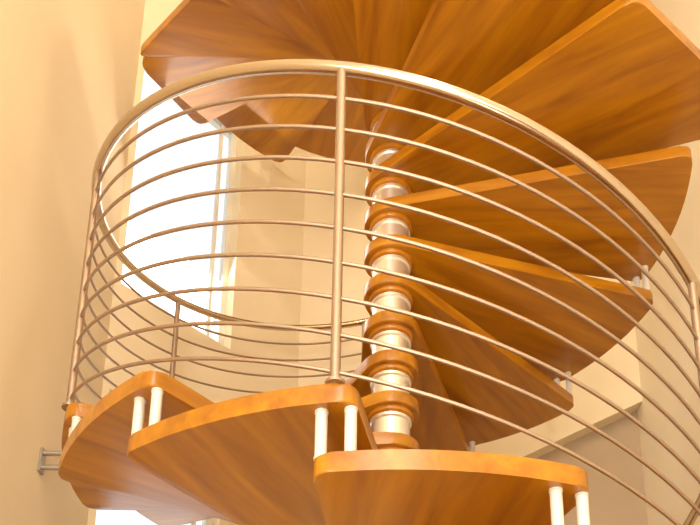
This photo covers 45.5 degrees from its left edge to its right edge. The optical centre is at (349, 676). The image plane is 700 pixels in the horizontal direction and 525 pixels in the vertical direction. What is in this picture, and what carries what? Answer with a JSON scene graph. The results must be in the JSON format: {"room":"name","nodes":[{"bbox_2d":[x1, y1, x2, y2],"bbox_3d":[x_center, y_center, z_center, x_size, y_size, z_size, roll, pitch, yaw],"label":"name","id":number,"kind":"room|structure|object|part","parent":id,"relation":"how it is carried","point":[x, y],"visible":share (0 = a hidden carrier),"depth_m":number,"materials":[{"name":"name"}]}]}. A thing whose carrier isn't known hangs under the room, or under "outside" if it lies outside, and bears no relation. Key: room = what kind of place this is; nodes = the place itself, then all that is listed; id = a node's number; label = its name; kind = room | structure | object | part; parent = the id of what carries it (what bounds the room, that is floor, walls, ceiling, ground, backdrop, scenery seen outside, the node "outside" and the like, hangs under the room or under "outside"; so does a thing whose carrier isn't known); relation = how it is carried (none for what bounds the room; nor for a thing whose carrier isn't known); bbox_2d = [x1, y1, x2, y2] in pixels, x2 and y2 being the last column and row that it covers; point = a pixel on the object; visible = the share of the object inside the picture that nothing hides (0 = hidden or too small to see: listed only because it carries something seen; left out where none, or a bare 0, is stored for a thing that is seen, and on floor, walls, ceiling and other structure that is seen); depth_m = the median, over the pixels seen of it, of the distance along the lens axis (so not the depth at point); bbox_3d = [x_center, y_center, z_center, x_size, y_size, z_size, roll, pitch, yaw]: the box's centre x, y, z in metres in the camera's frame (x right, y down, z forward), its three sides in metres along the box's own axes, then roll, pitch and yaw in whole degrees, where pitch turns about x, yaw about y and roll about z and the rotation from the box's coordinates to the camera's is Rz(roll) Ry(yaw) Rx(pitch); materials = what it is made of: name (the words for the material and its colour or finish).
{"room":"spiral stairwell","nodes":[
{"label":"spiral stairwell","id":0,"kind":"room"},
{"bbox_2d":[0,0,144,524],"bbox_3d":[-1.474,-2.519,0.543,0.160,8.100,7.480,0,-16,3],"label":"wall","id":1,"kind":"structure","parent":0,"point":[69,68],"depth_m":3.47,"materials":[{"name":"paint"}]},
{"bbox_2d":[61,0,699,524],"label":"railing","id":2,"kind":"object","parent":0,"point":[266,307],"depth_m":2.51,"materials":[{"name":"metal"}]},
{"bbox_3d":[-0.948,-1.402,2.981,0.052,1.022,0.052,0,-16,3],"label":"post","id":3,"kind":"part","parent":2,"relation":"part of","materials":[{"name":"beige"}]},
{"bbox_2d":[95,510,211,524],"bbox_3d":[-1.026,-0.471,4.203,0.045,1.800,0.715,-14,-22,42],"label":"window","id":4,"kind":"structure","parent":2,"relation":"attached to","point":[103,517],"depth_m":4.17,"materials":[{"name":"white glass"}]},
{"bbox_3d":[-0.900,-1.452,4.194,0.052,1.022,0.052,0,-16,3],"label":"post","id":5,"kind":"part","parent":2,"relation":"part of","materials":[{"name":"beige"}]},
{"bbox_2d":[121,70,236,344],"bbox_3d":[-0.993,-2.744,4.857,0.045,1.670,0.715,-14,-22,42],"label":"window","id":6,"kind":"structure","parent":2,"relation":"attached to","point":[211,272],"depth_m":4.87,"materials":[{"name":"white glass"}]},
{"bbox_3d":[-0.030,-1.212,2.209,0.052,1.022,0.052,0,-16,3],"label":"post","id":7,"kind":"part","parent":2,"relation":"part of","materials":[{"name":"beige"}]},
{"bbox_3d":[0.164,-0.785,3.360,2.491,2.311,2.491,0,-16,3],"label":"rod","id":8,"kind":"part","parent":2,"relation":"part of","materials":[{"name":"beige"}]},
{"bbox_3d":[0.171,-1.267,3.498,2.515,3.379,2.514,0,-16,3],"label":"stair railing","id":9,"kind":"part","parent":2,"relation":"part of","materials":[{"name":"silver metal"}]},
{"bbox_3d":[0.165,-0.891,3.391,2.491,2.311,2.491,0,-16,3],"label":"rod","id":10,"kind":"part","parent":2,"relation":"part of","materials":[{"name":"beige"}]},
{"bbox_3d":[0.167,-0.998,3.422,2.491,2.311,2.491,0,-16,3],"label":"rod","id":11,"kind":"part","parent":2,"relation":"part of","materials":[{"name":"beige"}]},
{"bbox_3d":[0.168,-1.104,3.452,2.491,2.311,2.491,0,-16,3],"label":"rod","id":12,"kind":"part","parent":2,"relation":"part of","materials":[{"name":"beige"}]},
{"bbox_3d":[0.170,-1.210,3.483,2.491,2.311,2.491,0,-16,3],"label":"rod","id":13,"kind":"part","parent":2,"relation":"part of","materials":[{"name":"beige"}]},
{"bbox_3d":[0.172,-1.317,3.513,2.491,2.311,2.491,0,-16,3],"label":"rod","id":14,"kind":"part","parent":2,"relation":"part of","materials":[{"name":"beige"}]},
{"bbox_3d":[0.173,-1.423,3.544,2.491,2.311,2.491,0,-16,3],"label":"rod","id":15,"kind":"part","parent":2,"relation":"part of","materials":[{"name":"beige"}]},
{"bbox_3d":[0.176,-1.635,3.605,2.491,2.311,2.491,0,-16,3],"label":"rod","id":16,"kind":"part","parent":2,"relation":"part of","materials":[{"name":"beige"}]},
{"bbox_3d":[0.175,-1.529,3.575,2.491,2.311,2.491,0,-16,3],"label":"rod","id":17,"kind":"part","parent":2,"relation":"part of","materials":[{"name":"beige"}]},
{"bbox_3d":[1.056,-0.727,2.453,0.052,1.022,0.052,0,-16,3],"label":"post","id":18,"kind":"part","parent":2,"relation":"part of","materials":[{"name":"beige"}]},
{"bbox_2d":[298,151,641,458],"bbox_3d":[0.717,-1.200,5.016,2.097,8.100,0.100,0,-16,3],"label":"wall","id":19,"kind":"structure","parent":0,"point":[562,430],"depth_m":5.28,"materials":[{"name":"paint"}]},
{"bbox_2d":[536,411,647,524],"bbox_3d":[0.986,0.413,4.642,1.520,4.800,0.100,0,-16,3],"label":"wall","id":20,"kind":"structure","parent":0,"point":[610,503],"depth_m":5.04,"materials":[{"name":"beige paint"}]},
{"bbox_2d":[631,0,699,524],"bbox_3d":[1.662,-2.286,1.194,0.160,8.100,9.150,0,-16,3],"label":"wall","id":21,"kind":"structure","parent":0,"point":[684,14],"depth_m":4.46,"materials":[{"name":"beige paint"}]},
{"bbox_3d":[0.052,1.632,0.064,3.340,0.100,9.400,0,-16,3],"label":"floor","id":22,"kind":"structure","parent":0,"visible":0},
{"bbox_2d":[37,0,699,524],"bbox_3d":[0.175,-1.520,3.572,2.500,7.900,2.500,14,-21,-38],"label":"spiral staircase","id":23,"kind":"structure","parent":22,"relation":"on","point":[617,80],"depth_m":3.44,"materials":[{"name":"brown wood"}]}
]}

